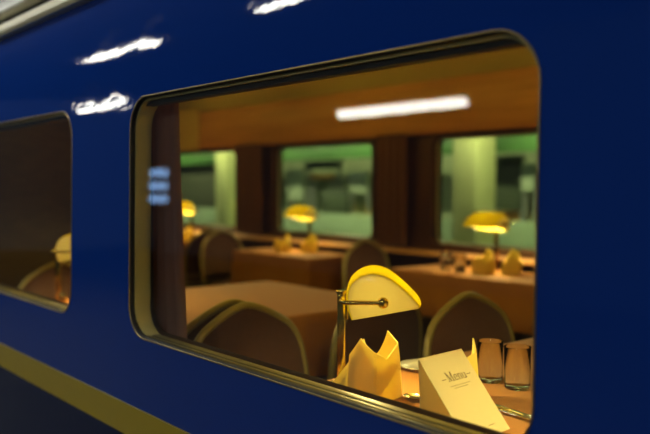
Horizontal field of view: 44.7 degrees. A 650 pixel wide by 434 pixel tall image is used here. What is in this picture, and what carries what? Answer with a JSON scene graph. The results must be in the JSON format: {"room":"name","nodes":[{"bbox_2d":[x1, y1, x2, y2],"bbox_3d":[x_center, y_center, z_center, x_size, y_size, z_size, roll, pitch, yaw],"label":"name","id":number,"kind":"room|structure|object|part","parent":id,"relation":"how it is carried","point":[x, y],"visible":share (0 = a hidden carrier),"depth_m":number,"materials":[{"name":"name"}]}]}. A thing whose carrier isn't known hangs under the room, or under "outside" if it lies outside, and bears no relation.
{"room":"train station platform","nodes":[
{"label":"train station platform","id":0,"kind":"room"},
{"bbox_2d":[0,121,70,287],"bbox_3d":[-3.183,-0.144,7.702,2.770,2.120,0.080,-2,3,-40],"label":"wall","id":1,"kind":"structure","parent":0,"point":[35,161],"depth_m":7.87,"materials":[{"name":"brown wood"}]},
{"bbox_2d":[0,0,41,20],"bbox_3d":[-1.567,-0.837,3.476,0.056,0.069,10.600,-2,3,-40],"label":"trim","id":2,"kind":"structure","parent":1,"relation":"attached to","point":[8,8],"depth_m":2.98,"materials":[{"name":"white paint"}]},
{"bbox_2d":[0,111,505,433],"bbox_3d":[-1.557,0.155,3.524,0.001,1.860,10.600,-2,3,-40],"label":"wall","id":3,"kind":"structure","parent":0,"point":[428,413],"depth_m":1.76,"materials":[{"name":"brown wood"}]},
{"bbox_2d":[0,0,50,24],"bbox_3d":[-1.569,-0.784,3.477,0.040,0.052,10.600,-2,3,-40],"label":"trim","id":4,"kind":"structure","parent":3,"relation":"attached to","point":[42,1],"depth_m":2.97,"materials":[{"name":"black rubber"}]},
{"bbox_2d":[152,103,186,338],"bbox_3d":[-0.449,-0.012,2.230,0.027,1.100,0.255,-2,3,-40],"label":"curtain","id":5,"kind":"object","parent":3,"relation":"hanging from","point":[168,245],"visible":0.43,"depth_m":2.21,"materials":[{"name":"brown fabric"}]},
{"bbox_2d":[0,0,649,433],"bbox_3d":[-1.603,0.327,3.493,0.064,2.080,10.600,-2,3,-40],"label":"train car exterior","id":6,"kind":"structure","parent":0,"point":[92,61],"depth_m":1.59,"materials":[{"name":"blue paint"}]},
{"bbox_2d":[0,111,71,312],"bbox_3d":[-1.206,-0.030,3.035,0.074,0.685,1.358,-2,3,-40],"label":"window","id":7,"kind":"structure","parent":6,"relation":"in","point":[60,116],"depth_m":2.77,"materials":[{"name":"yellow"}]},
{"bbox_3d":[-1.196,-0.353,3.030,0.028,0.031,1.350,-2,3,-40],"label":"blind rail","id":8,"kind":"part","parent":7,"relation":"part of","materials":[{"name":"metal"}]},
{"bbox_2d":[0,0,90,39],"bbox_3d":[-1.578,-0.735,3.471,0.065,0.053,10.600,-2,3,-40],"label":"trim","id":9,"kind":"structure","parent":6,"relation":"attached to","point":[52,8],"depth_m":2.72,"materials":[{"name":"beige paint"}]},
{"bbox_3d":[-1.611,0.961,3.513,0.045,0.812,10.600,-2,3,-40],"label":"panel","id":10,"kind":"part","parent":6,"relation":"part of","materials":[{"name":"blue paint"}]},
{"bbox_2d":[0,343,189,433],"bbox_3d":[-1.611,0.512,3.494,0.023,0.087,10.600,-2,3,-40],"label":"trim","id":11,"kind":"structure","parent":6,"relation":"attached to","point":[126,418],"depth_m":2.41,"materials":[{"name":"yellow paint"}]},
{"bbox_2d":[128,29,540,433],"bbox_3d":[-0.092,0.024,1.692,0.074,0.685,1.358,-2,3,-40],"label":"window","id":12,"kind":"structure","parent":6,"relation":"in","point":[494,40],"depth_m":1.68,"materials":[{"name":"yellow"}]},
{"bbox_3d":[-0.083,-0.299,1.687,0.028,0.031,1.350,-2,3,-40],"label":"blind rail","id":13,"kind":"part","parent":12,"relation":"part of","materials":[{"name":"black rubber"}]},
{"bbox_2d":[179,47,535,111],"bbox_3d":[-0.462,-0.945,4.389,2.785,0.310,10.600,-2,3,-40],"label":"ceiling","id":14,"kind":"structure","parent":0,"point":[521,57],"depth_m":5.44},
{"bbox_2d":[183,134,534,357],"bbox_3d":[0.637,0.047,5.341,0.090,1.930,10.600,-2,3,-40],"label":"wall","id":15,"kind":"structure","parent":0,"point":[417,237],"depth_m":5.32,"materials":[{"name":"brown wood"}]},
{"bbox_2d":[179,108,199,150],"bbox_3d":[-1.664,-0.831,7.855,0.030,0.380,1.580,-2,3,-40],"label":"trim","id":16,"kind":"structure","parent":15,"relation":"attached to","point":[189,120],"depth_m":7.34,"materials":[{"name":"brown wood"}]},
{"bbox_2d":[180,147,235,230],"bbox_3d":[-1.131,-0.264,7.449,0.097,0.750,1.240,-2,3,-40],"label":"window","id":17,"kind":"structure","parent":15,"relation":"in","point":[231,149],"depth_m":7.27,"materials":[{"name":"glass"},{"name":"black rubber"},{"name":"bronze metal"}]},
{"bbox_2d":[235,144,261,233],"bbox_3d":[-0.651,-0.238,6.698,0.046,0.750,0.390,-2,3,-40],"label":"curtain","id":18,"kind":"object","parent":15,"relation":"hanging from","point":[248,157],"visible":1,"depth_m":6.67,"materials":[{"name":"brown fabric"}]},
{"bbox_2d":[271,138,375,241],"bbox_3d":[-0.010,-0.209,6.097,0.097,0.750,1.245,-2,3,-40],"label":"window","id":19,"kind":"structure","parent":15,"relation":"in","point":[278,149],"depth_m":6.28,"materials":[{"name":"brown wood"}]},
{"bbox_2d":[183,229,534,265],"bbox_3d":[0.544,0.227,5.271,0.150,0.025,10.600,-2,3,-40],"label":"trim","id":20,"kind":"structure","parent":15,"relation":"attached to","point":[529,262],"depth_m":5.33,"materials":[{"name":"orange wood"}]},
{"bbox_2d":[200,65,538,148],"bbox_3d":[0.568,-0.720,5.252,0.080,0.350,10.600,-2,3,-40],"label":"ceiling","id":21,"kind":"structure","parent":15,"relation":"attached to","point":[502,99],"depth_m":5.36,"materials":[{"name":"orange wood"}]},
{"bbox_2d":[376,133,406,245],"bbox_3d":[0.447,-0.185,5.375,0.046,0.750,0.290,-2,3,-40],"label":"curtain","id":22,"kind":"object","parent":15,"relation":"hanging from","point":[391,150],"visible":1,"depth_m":5.37,"materials":[{"name":"brown fabric"}]},
{"bbox_2d":[428,127,537,255],"bbox_3d":[1.107,-0.154,4.751,0.097,0.750,1.225,-2,3,-40],"label":"window","id":23,"kind":"structure","parent":15,"relation":"in","point":[436,142],"depth_m":5.15,"materials":[{"name":"brown wood"}]},
{"bbox_3d":[-0.456,1.088,4.476,2.950,0.080,10.600,-2,3,-40],"label":"floor","id":24,"kind":"structure","parent":0,"visible":0},
{"bbox_2d":[18,261,70,299],"bbox_3d":[-1.104,0.649,3.554,0.455,0.874,0.506,-2,3,-40],"label":"dining chair","id":25,"kind":"object","parent":24,"relation":"on","point":[41,281],"visible":0.23,"depth_m":3.66,"materials":[{"name":"brown fabric"}]},
{"bbox_2d":[184,229,230,287],"bbox_3d":[-1.076,0.523,6.671,0.455,0.874,0.506,-2,3,-36],"label":"dining chair","id":26,"kind":"object","parent":24,"relation":"on","point":[193,247],"visible":0.36,"depth_m":6.42,"materials":[{"name":"brown fabric"}]},
{"bbox_3d":[-1.101,0.539,6.707,0.420,0.020,0.420,-2,3,-36],"label":"seat frame","id":27,"kind":"part","parent":26,"relation":"part of","materials":[{"name":"brown wood"}]},
{"bbox_3d":[-0.960,0.285,6.500,0.431,0.360,0.084,-2,3,-36],"label":"backrest","id":28,"kind":"part","parent":26,"relation":"part of","materials":[{"name":"brown fabric"}]},
{"bbox_3d":[-1.101,0.504,6.705,0.410,0.055,0.410,-2,3,-36],"label":"seat","id":29,"kind":"part","parent":26,"relation":"part of","materials":[{"name":"brown fabric"}]},
{"bbox_2d":[187,299,246,340],"bbox_3d":[-0.437,0.686,2.664,0.455,0.874,0.506,-2,3,-40],"label":"dining chair","id":30,"kind":"object","parent":24,"relation":"on","point":[195,326],"visible":0.14,"depth_m":2.41,"materials":[{"name":"brown fabric"}]},
{"bbox_3d":[-0.311,0.447,2.502,0.431,0.360,0.084,-2,3,-40],"label":"backrest","id":31,"kind":"part","parent":30,"relation":"part of","materials":[{"name":"brown fabric"}]},
{"bbox_2d":[200,229,242,286],"bbox_3d":[-0.669,0.542,6.201,0.506,0.874,0.455,2,3,42],"label":"dining chair","id":32,"kind":"object","parent":24,"relation":"on","point":[217,248],"visible":0.51,"depth_m":6.26,"materials":[{"name":"brown fabric"}]},
{"bbox_3d":[-0.637,0.526,6.171,0.410,0.055,0.410,2,3,42],"label":"seat","id":33,"kind":"part","parent":32,"relation":"part of","materials":[{"name":"brown fabric"}]},
{"bbox_2d":[194,302,308,374],"bbox_3d":[-0.094,0.702,2.256,0.455,0.874,0.506,-2,3,-41],"label":"dining chair","id":34,"kind":"object","parent":24,"relation":"on","point":[253,330],"visible":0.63,"depth_m":2.42,"materials":[{"name":"brown fabric"}]},
{"bbox_2d":[317,309,421,379],"bbox_3d":[0.061,0.671,3.019,0.455,0.874,0.506,-2,3,-40],"label":"dining chair","id":35,"kind":"object","parent":24,"relation":"on","point":[405,327],"visible":0.33,"depth_m":2.84,"materials":[{"name":"brown fabric"}]},
{"bbox_3d":[0.034,0.652,3.051,0.410,0.055,0.410,-2,3,-40],"label":"seat","id":36,"kind":"part","parent":35,"relation":"part of","materials":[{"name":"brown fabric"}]},
{"bbox_2d":[342,239,425,316],"bbox_3d":[0.416,0.589,5.061,0.455,0.874,0.506,-2,3,-44],"label":"dining chair","id":37,"kind":"object","parent":24,"relation":"on","point":[364,252],"visible":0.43,"depth_m":5.16,"materials":[{"name":"brown fabric"}]},
{"bbox_3d":[0.274,0.363,5.200,0.455,0.434,0.073,-2,3,-44],"label":"frame","id":38,"kind":"part","parent":37,"relation":"part of","materials":[{"name":"brown metal"}]},
{"bbox_3d":[0.280,0.338,5.194,0.431,0.360,0.084,-2,3,-44],"label":"backrest","id":39,"kind":"part","parent":37,"relation":"part of","materials":[{"name":"brown fabric"}]},
{"bbox_2d":[423,291,514,357],"bbox_3d":[0.616,0.693,2.481,0.455,0.874,0.506,-2,3,-38],"label":"dining chair","id":40,"kind":"object","parent":24,"relation":"on","point":[469,315],"visible":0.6,"depth_m":2.61,"materials":[{"name":"brown fabric"}]},
{"bbox_3d":[0.687,0.785,1.912,1.205,0.733,0.995,-2,3,-40],"label":"dining table","id":41,"kind":"object","parent":24,"relation":"on","visible":0},
{"bbox_2d":[328,338,532,433],"bbox_3d":[0.686,0.534,1.901,1.263,0.245,1.054,-2,3,-40],"label":"tablecloth","id":42,"kind":"object","parent":41,"relation":"on","point":[521,401],"visible":0.06,"depth_m":1.82,"materials":[{"name":"fabric"}]},
{"bbox_2d":[333,331,401,399],"bbox_3d":[0.098,0.339,1.847,0.105,0.148,0.177,-2,3,-35],"label":"folded napkin","id":43,"kind":"object","parent":42,"relation":"on","point":[366,370],"visible":0.91,"depth_m":1.79,"materials":[{"name":"beige fabric"}]},
{"bbox_2d":[331,265,420,381],"bbox_3d":[0.120,0.266,1.897,0.217,0.291,0.235,0,2,4],"label":"table lamp","id":44,"kind":"object","parent":42,"relation":"on","point":[372,290],"visible":0.91,"depth_m":1.80,"materials":[{"name":"gold metal"}]},
{"bbox_3d":[0.084,0.192,1.838,0.102,0.012,0.115,0,2,4],"label":"arm","id":45,"kind":"part","parent":44,"relation":"part of","materials":[{"name":"gold metal"}]},
{"bbox_3d":[0.131,0.194,1.783,0.026,0.026,0.016,0,2,4],"label":"knob","id":46,"kind":"part","parent":44,"relation":"part of","materials":[{"name":"gold metal"}]},
{"bbox_3d":[0.133,0.183,1.800,0.161,0.105,0.016,0,2,4],"label":"panel","id":47,"kind":"part","parent":44,"relation":"part of","materials":[{"name":"beige glass"}]},
{"bbox_3d":[0.141,0.178,1.891,0.176,0.115,0.188,0,2,4],"label":"lamp shade","id":48,"kind":"part","parent":44,"relation":"part of","materials":[{"name":"yellow glass"}]},
{"bbox_2d":[400,359,418,371],"bbox_3d":[0.258,0.397,2.096,0.127,0.014,0.127,-2,3,-40],"label":"plate","id":49,"kind":"object","parent":42,"relation":"on","point":[410,364],"visible":0.38,"depth_m":2.11,"materials":[{"name":"beige"}]},
{"bbox_2d":[403,393,419,399],"bbox_3d":[0.242,0.412,1.748,0.038,0.008,0.182,-2,3,-40],"label":"spoon","id":50,"kind":"object","parent":42,"relation":"on","point":[412,396],"visible":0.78,"depth_m":1.81,"materials":[{"name":"silver metal"}]},
{"bbox_2d":[418,349,509,431],"bbox_3d":[0.277,0.352,1.571,0.142,0.144,0.121,-2,3,-44],"label":"menu card","id":51,"kind":"object","parent":42,"relation":"on","point":[449,385],"visible":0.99,"depth_m":1.57,"materials":[{"name":"beige paper"}]},
{"bbox_3d":[0.238,0.351,1.611,0.142,0.144,0.009,-2,3,-44],"label":"panel","id":52,"kind":"part","parent":51,"relation":"part of","materials":[{"name":"beige paper"}]},
{"bbox_2d":[467,338,478,376],"bbox_3d":[0.295,0.345,1.793,0.105,0.140,0.110,0,2,3],"label":"folded napkin","id":53,"kind":"object","parent":42,"relation":"on","point":[472,358],"visible":0.12,"depth_m":1.76,"materials":[{"name":"beige fabric"}]},
{"bbox_2d":[477,338,503,383],"bbox_3d":[0.411,0.358,1.965,0.065,0.101,0.065,-2,3,-40],"label":"tumbler","id":54,"kind":"object","parent":42,"relation":"on","point":[489,350],"visible":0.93,"depth_m":1.94,"materials":[{"name":"clear glass"}]},
{"bbox_2d":[495,404,530,415],"bbox_3d":[0.400,0.415,1.700,0.017,0.004,0.212,-2,3,-34],"label":"knife","id":55,"kind":"object","parent":42,"relation":"on","point":[497,405],"visible":0.48,"depth_m":1.70,"materials":[{"name":"silver metal"}]},
{"bbox_2d":[498,408,530,420],"bbox_3d":[0.389,0.415,1.673,0.024,0.007,0.198,-2,3,-42],"label":"fork","id":56,"kind":"object","parent":42,"relation":"on","point":[526,417],"visible":0.27,"depth_m":1.65,"materials":[{"name":"silver metal"}]},
{"bbox_3d":[0.364,0.414,1.700,0.020,0.007,0.125,-2,3,-42],"label":"handle","id":57,"kind":"part","parent":56,"relation":"part of","materials":[{"name":"silver metal"}]},
{"bbox_2d":[504,344,531,390],"bbox_3d":[0.462,0.361,1.897,0.065,0.101,0.065,-2,3,-40],"label":"tumbler","id":58,"kind":"object","parent":42,"relation":"on","point":[517,357],"visible":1,"depth_m":1.87,"materials":[{"name":"clear glass"}]},
{"bbox_3d":[-0.461,0.728,3.304,1.217,0.733,0.945,-2,3,-40],"label":"dining table","id":59,"kind":"object","parent":24,"relation":"on","visible":0},
{"bbox_2d":[67,281,336,376],"bbox_3d":[-0.461,0.478,3.294,1.276,0.245,1.004,-2,3,-40],"label":"tablecloth","id":60,"kind":"object","parent":59,"relation":"on","point":[313,311],"visible":0.25,"depth_m":3.20,"materials":[{"name":"fabric"}]},
{"bbox_2d":[50,234,70,302],"bbox_3d":[-1.019,0.211,3.259,0.217,0.291,0.235,0,2,-2],"label":"table lamp","id":61,"kind":"object","parent":60,"relation":"on","point":[62,250],"visible":0.43,"depth_m":3.16,"materials":[{"name":"gold metal"}]},
{"bbox_3d":[-1.049,0.137,3.197,0.102,0.012,0.115,0,2,-2],"label":"arm","id":62,"kind":"part","parent":61,"relation":"part of","materials":[{"name":"gold metal"}]},
{"bbox_3d":[-0.996,0.128,3.164,0.161,0.105,0.016,0,2,-2],"label":"panel","id":63,"kind":"part","parent":61,"relation":"part of","materials":[{"name":"beige glass"}]},
{"bbox_3d":[0.908,0.685,4.369,0.425,0.733,1.100,-2,3,-40],"label":"dining table","id":64,"kind":"object","parent":24,"relation":"on","visible":0},
{"bbox_2d":[391,264,533,334],"bbox_3d":[0.908,0.434,4.359,0.484,0.245,1.156,-2,3,-40],"label":"tablecloth","id":65,"kind":"object","parent":64,"relation":"on","point":[434,287],"visible":0.44,"depth_m":4.22,"materials":[{"name":"fabric"}]},
{"bbox_2d":[440,252,451,270],"bbox_3d":[0.690,0.255,4.509,0.065,0.101,0.065,-2,3,-40],"label":"tumbler","id":66,"kind":"object","parent":65,"relation":"on","point":[445,257],"visible":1,"depth_m":4.48,"materials":[{"name":"clear glass"}]},
{"bbox_2d":[442,250,452,266],"bbox_3d":[0.729,0.247,4.697,0.065,0.101,0.065,-2,3,-40],"label":"tumbler","id":67,"kind":"object","parent":65,"relation":"on","point":[449,251],"visible":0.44,"depth_m":4.68,"materials":[{"name":"clear glass"}]},
{"bbox_2d":[454,254,465,273],"bbox_3d":[0.748,0.260,4.376,0.065,0.101,0.065,-2,3,-40],"label":"tumbler","id":68,"kind":"object","parent":65,"relation":"on","point":[459,259],"visible":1,"depth_m":4.35,"materials":[{"name":"clear glass"}]},
{"bbox_2d":[471,248,493,274],"bbox_3d":[0.877,0.242,4.356,0.104,0.140,0.111,-2,3,-42],"label":"folded napkin","id":69,"kind":"object","parent":65,"relation":"on","point":[484,265],"visible":1,"depth_m":4.33,"materials":[{"name":"beige fabric"}]},
{"bbox_2d":[463,211,514,269],"bbox_3d":[0.927,0.138,4.499,0.217,0.336,0.279,-2,3,-40],"label":"table lamp","id":70,"kind":"object","parent":65,"relation":"on","point":[496,222],"visible":0.95,"depth_m":4.46,"materials":[{"name":"gold metal"}]},
{"bbox_3d":[0.911,0.027,4.482,0.176,0.115,0.232,-2,3,-40],"label":"lamp shade","id":71,"kind":"part","parent":70,"relation":"part of","materials":[{"name":"yellow glass"}]},
{"bbox_3d":[0.985,0.039,4.396,0.115,0.075,0.016,-2,3,-40],"label":"panel","id":72,"kind":"part","parent":70,"relation":"part of","materials":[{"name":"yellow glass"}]},
{"bbox_2d":[501,249,523,275],"bbox_3d":[1.024,0.244,4.309,0.111,0.140,0.104,1,3,22],"label":"folded napkin","id":73,"kind":"object","parent":65,"relation":"on","point":[512,265],"visible":1,"depth_m":4.27,"materials":[{"name":"beige fabric"}]},
{"label":"outside","id":74,"kind":"structure","parent":0,"visible":0},
{"bbox_2d":[283,151,536,221],"bbox_3d":[1.415,-0.792,12.843,0.200,3.400,26.000,-2,3,-40],"label":"wall","id":75,"kind":"structure","parent":74,"point":[354,164],"depth_m":13.69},
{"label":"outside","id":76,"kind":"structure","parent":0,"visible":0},
{"bbox_3d":[0.414,1.040,12.086,3.200,0.200,26.000,-2,3,-40],"label":"ground","id":77,"kind":"structure","parent":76,"visible":0},
{"bbox_2d":[181,164,215,207],"bbox_3d":[-2.720,-0.476,16.153,0.100,2.500,2.250,-2,3,-40],"label":"notice board","id":78,"kind":"object","parent":77,"relation":"on","point":[198,182],"visible":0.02,"depth_m":15.81,"materials":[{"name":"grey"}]},
{"bbox_2d":[215,152,234,225],"bbox_3d":[-1.625,-0.714,13.379,0.440,3.200,0.440,-2,3,-40],"label":"column","id":79,"kind":"structure","parent":77,"relation":"on","point":[225,162],"depth_m":13.23,"materials":[{"name":"beige paint"}]},
{"bbox_2d":[288,170,305,207],"bbox_3d":[-0.497,0.007,14.116,0.100,1.700,0.450,-2,3,-40],"label":"notice board","id":80,"kind":"object","parent":77,"relation":"on","point":[296,178],"visible":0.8,"depth_m":14.02,"materials":[{"name":"green paper"}]},
{"bbox_3d":[-0.359,0.012,13.982,0.055,1.700,0.055,1,3,28],"label":"post","id":81,"kind":"part","parent":80,"relation":"part of","materials":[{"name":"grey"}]},
{"bbox_2d":[310,174,334,211],"bbox_3d":[-0.034,0.069,13.560,0.100,1.620,0.600,-2,3,-40],"label":"notice board","id":82,"kind":"object","parent":77,"relation":"on","point":[314,177],"visible":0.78,"depth_m":13.57,"materials":[{"name":"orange paint"}]},
{"bbox_3d":[-0.181,0.061,13.769,0.055,1.620,0.055,-1,2,-17],"label":"post","id":83,"kind":"part","parent":82,"relation":"part of","materials":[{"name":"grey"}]},
{"bbox_3d":[-0.050,-0.690,13.517,0.060,0.100,0.600,-2,3,-40],"label":"panel","id":84,"kind":"part","parent":82,"relation":"part of","materials":[{"name":"green paint"}]},
{"bbox_3d":[0.144,0.077,13.377,0.055,1.620,0.055,1,3,28],"label":"post","id":85,"kind":"part","parent":82,"relation":"part of","materials":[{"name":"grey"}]},
{"bbox_2d":[305,160,341,206],"bbox_3d":[-0.018,-0.040,13.537,0.100,1.840,0.950,-2,3,-40],"label":"notice board","id":86,"kind":"object","parent":77,"relation":"on","point":[333,164],"visible":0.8,"depth_m":13.49,"materials":[{"name":"grey"}]},
{"bbox_3d":[-0.260,-0.053,13.860,0.055,1.840,0.055,1,3,28],"label":"post","id":87,"kind":"part","parent":86,"relation":"part of","materials":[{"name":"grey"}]},
{"bbox_3d":[-0.034,-0.889,13.489,0.060,0.140,0.950,-2,3,-40],"label":"panel","id":88,"kind":"part","parent":86,"relation":"part of","materials":[{"name":"grey"}]},
{"bbox_3d":[0.255,-0.028,13.239,0.055,1.840,0.055,-1,2,-17],"label":"post","id":89,"kind":"part","parent":86,"relation":"part of","materials":[{"name":"grey"}]},
{"bbox_2d":[321,190,349,213],"bbox_3d":[0.179,0.227,12.996,0.100,1.350,0.650,-2,3,-40],"label":"notice board","id":90,"kind":"object","parent":77,"relation":"on","point":[332,201],"visible":0.52,"depth_m":12.90,"materials":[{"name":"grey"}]},
{"bbox_2d":[180,135,536,164],"bbox_3d":[0.376,-0.098,12.008,0.100,2.080,26.000,-2,3,-40],"label":"fascia","id":91,"kind":"object","parent":77,"relation":"on","point":[526,143],"visible":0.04,"depth_m":11.95,"materials":[{"name":"green"}]},
{"bbox_2d":[182,207,535,247],"bbox_3d":[0.152,0.449,11.845,0.120,1.000,26.000,-2,3,-40],"label":"parapet","id":92,"kind":"object","parent":77,"relation":"on","point":[521,234],"visible":0.08,"depth_m":11.46,"materials":[{"name":"green paint"}]},
{"bbox_2d":[348,171,369,214],"bbox_3d":[0.556,0.083,12.848,0.100,1.650,0.450,-2,3,-40],"label":"notice board","id":93,"kind":"object","parent":77,"relation":"on","point":[358,181],"visible":0.71,"depth_m":12.74,"materials":[{"name":"green paper"}]},
{"bbox_3d":[0.450,0.077,13.008,0.055,1.650,0.055,1,3,28],"label":"post","id":94,"kind":"part","parent":93,"relation":"part of","materials":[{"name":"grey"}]},
{"bbox_3d":[0.541,-0.566,12.809,0.060,0.350,0.450,-2,3,-40],"label":"panel","id":95,"kind":"part","parent":93,"relation":"part of","materials":[{"name":"green paper"}]},
{"bbox_3d":[0.694,0.088,12.714,0.055,1.650,0.055,-1,2,-17],"label":"post","id":96,"kind":"part","parent":93,"relation":"part of","materials":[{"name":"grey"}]},
{"bbox_2d":[453,137,495,244],"bbox_3d":[1.758,-0.549,9.302,0.460,3.200,0.460,-2,3,-40],"label":"column","id":97,"kind":"structure","parent":77,"relation":"on","point":[474,159],"depth_m":9.18,"materials":[{"name":"beige paint"}]},
{"bbox_2d":[495,155,524,220],"bbox_3d":[2.465,0.091,10.545,0.100,1.820,0.430,-2,3,-40],"label":"notice board","id":98,"kind":"object","parent":77,"relation":"on","point":[508,193],"visible":0.6,"depth_m":10.48,"materials":[{"name":"grey"}]},
{"bbox_3d":[2.597,0.097,10.417,0.055,1.820,0.055,-1,2,-17],"label":"post","id":99,"kind":"part","parent":98,"relation":"part of","materials":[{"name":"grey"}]},
{"bbox_2d":[495,210,528,221],"bbox_3d":[2.507,0.454,10.744,0.100,1.080,0.600,-2,3,-40],"label":"notice board","id":100,"kind":"object","parent":77,"relation":"on","point":[511,215],"visible":0.14,"depth_m":10.62,"materials":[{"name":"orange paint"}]},
{"bbox_2d":[521,163,536,221],"bbox_3d":[2.601,0.171,10.070,0.100,1.700,0.230,-2,3,-40],"label":"notice board","id":101,"kind":"object","parent":77,"relation":"on","point":[528,171],"visible":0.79,"depth_m":10.01,"materials":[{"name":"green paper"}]},
{"bbox_3d":[2.562,0.167,10.148,0.055,1.700,0.055,1,3,28],"label":"post","id":102,"kind":"part","parent":101,"relation":"part of","materials":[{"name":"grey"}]},
{"bbox_3d":[2.586,-0.503,10.030,0.060,0.350,0.200,-2,3,-40],"label":"panel","id":103,"kind":"part","parent":101,"relation":"part of","materials":[{"name":"green paper"}]},
{"bbox_3d":[2.671,0.173,10.017,0.055,1.700,0.055,1,3,28],"label":"post","id":104,"kind":"part","parent":101,"relation":"part of","materials":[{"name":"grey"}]},
{"bbox_3d":[-0.241,0.629,5.754,0.425,0.733,0.900,-2,3,-40],"label":"dining table","id":105,"kind":"object","parent":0,"visible":0},
{"bbox_2d":[231,247,344,290],"bbox_3d":[-0.241,0.378,5.744,0.484,0.245,0.958,-2,3,-40],"label":"tablecloth","id":106,"kind":"object","parent":105,"relation":"on","point":[319,270],"visible":0.74,"depth_m":5.46,"materials":[{"name":"fabric"}]},
{"bbox_2d":[274,233,290,252],"bbox_3d":[-0.308,0.185,5.751,0.105,0.140,0.110,-2,3,-33],"label":"folded napkin","id":107,"kind":"object","parent":106,"relation":"on","point":[285,246],"visible":1,"depth_m":5.72,"materials":[{"name":"beige fabric"}]},
{"bbox_2d":[283,205,320,237],"bbox_3d":[-0.174,0.084,5.826,0.217,0.336,0.279,-2,3,-40],"label":"table lamp","id":108,"kind":"object","parent":106,"relation":"on","point":[304,213],"visible":0.96,"depth_m":5.76,"materials":[{"name":"gold metal"}]},
{"bbox_3d":[-0.190,-0.026,5.809,0.176,0.115,0.232,-2,3,-40],"label":"lamp shade","id":109,"kind":"part","parent":108,"relation":"part of","materials":[{"name":"yellow glass"}]},
{"bbox_3d":[-0.116,-0.015,5.723,0.115,0.075,0.016,-2,3,-40],"label":"panel","id":110,"kind":"part","parent":108,"relation":"part of","materials":[{"name":"yellow glass"}]},
{"bbox_2d":[301,233,317,252],"bbox_3d":[-0.108,0.186,5.720,0.111,0.140,0.104,1,3,22],"label":"folded napkin","id":111,"kind":"object","parent":106,"relation":"on","point":[310,245],"visible":1,"depth_m":5.68,"materials":[{"name":"beige fabric"}]},
{"bbox_3d":[-1.416,0.572,7.169,0.425,0.733,0.880,-2,3,-40],"label":"dining table","id":112,"kind":"object","parent":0,"visible":0},
{"bbox_3d":[-1.414,0.321,7.158,0.484,0.245,0.936,-2,3,-40],"label":"tablecloth","id":113,"kind":"object","parent":112,"relation":"on","visible":0},
{"bbox_2d":[183,225,191,240],"bbox_3d":[-1.220,0.138,6.915,0.110,0.140,0.105,2,3,44],"label":"folded napkin","id":114,"kind":"object","parent":113,"relation":"on","point":[187,235],"visible":0.52,"depth_m":6.89,"materials":[{"name":"beige fabric"}]},
{"bbox_2d":[182,202,198,236],"bbox_3d":[-1.278,0.030,7.157,0.217,0.336,0.279,-2,3,-40],"label":"table lamp","id":115,"kind":"object","parent":113,"relation":"on","point":[187,207],"visible":0.7,"depth_m":7.08,"materials":[{"name":"gold metal"}]},
{"bbox_3d":[-1.294,-0.080,7.139,0.176,0.115,0.232,-2,3,-40],"label":"lamp shade","id":116,"kind":"part","parent":115,"relation":"part of","materials":[{"name":"yellow glass"}]},
{"bbox_3d":[-1.220,-0.069,7.053,0.115,0.075,0.016,-2,3,-40],"label":"panel","id":117,"kind":"part","parent":115,"relation":"part of","materials":[{"name":"yellow glass"}]}
]}

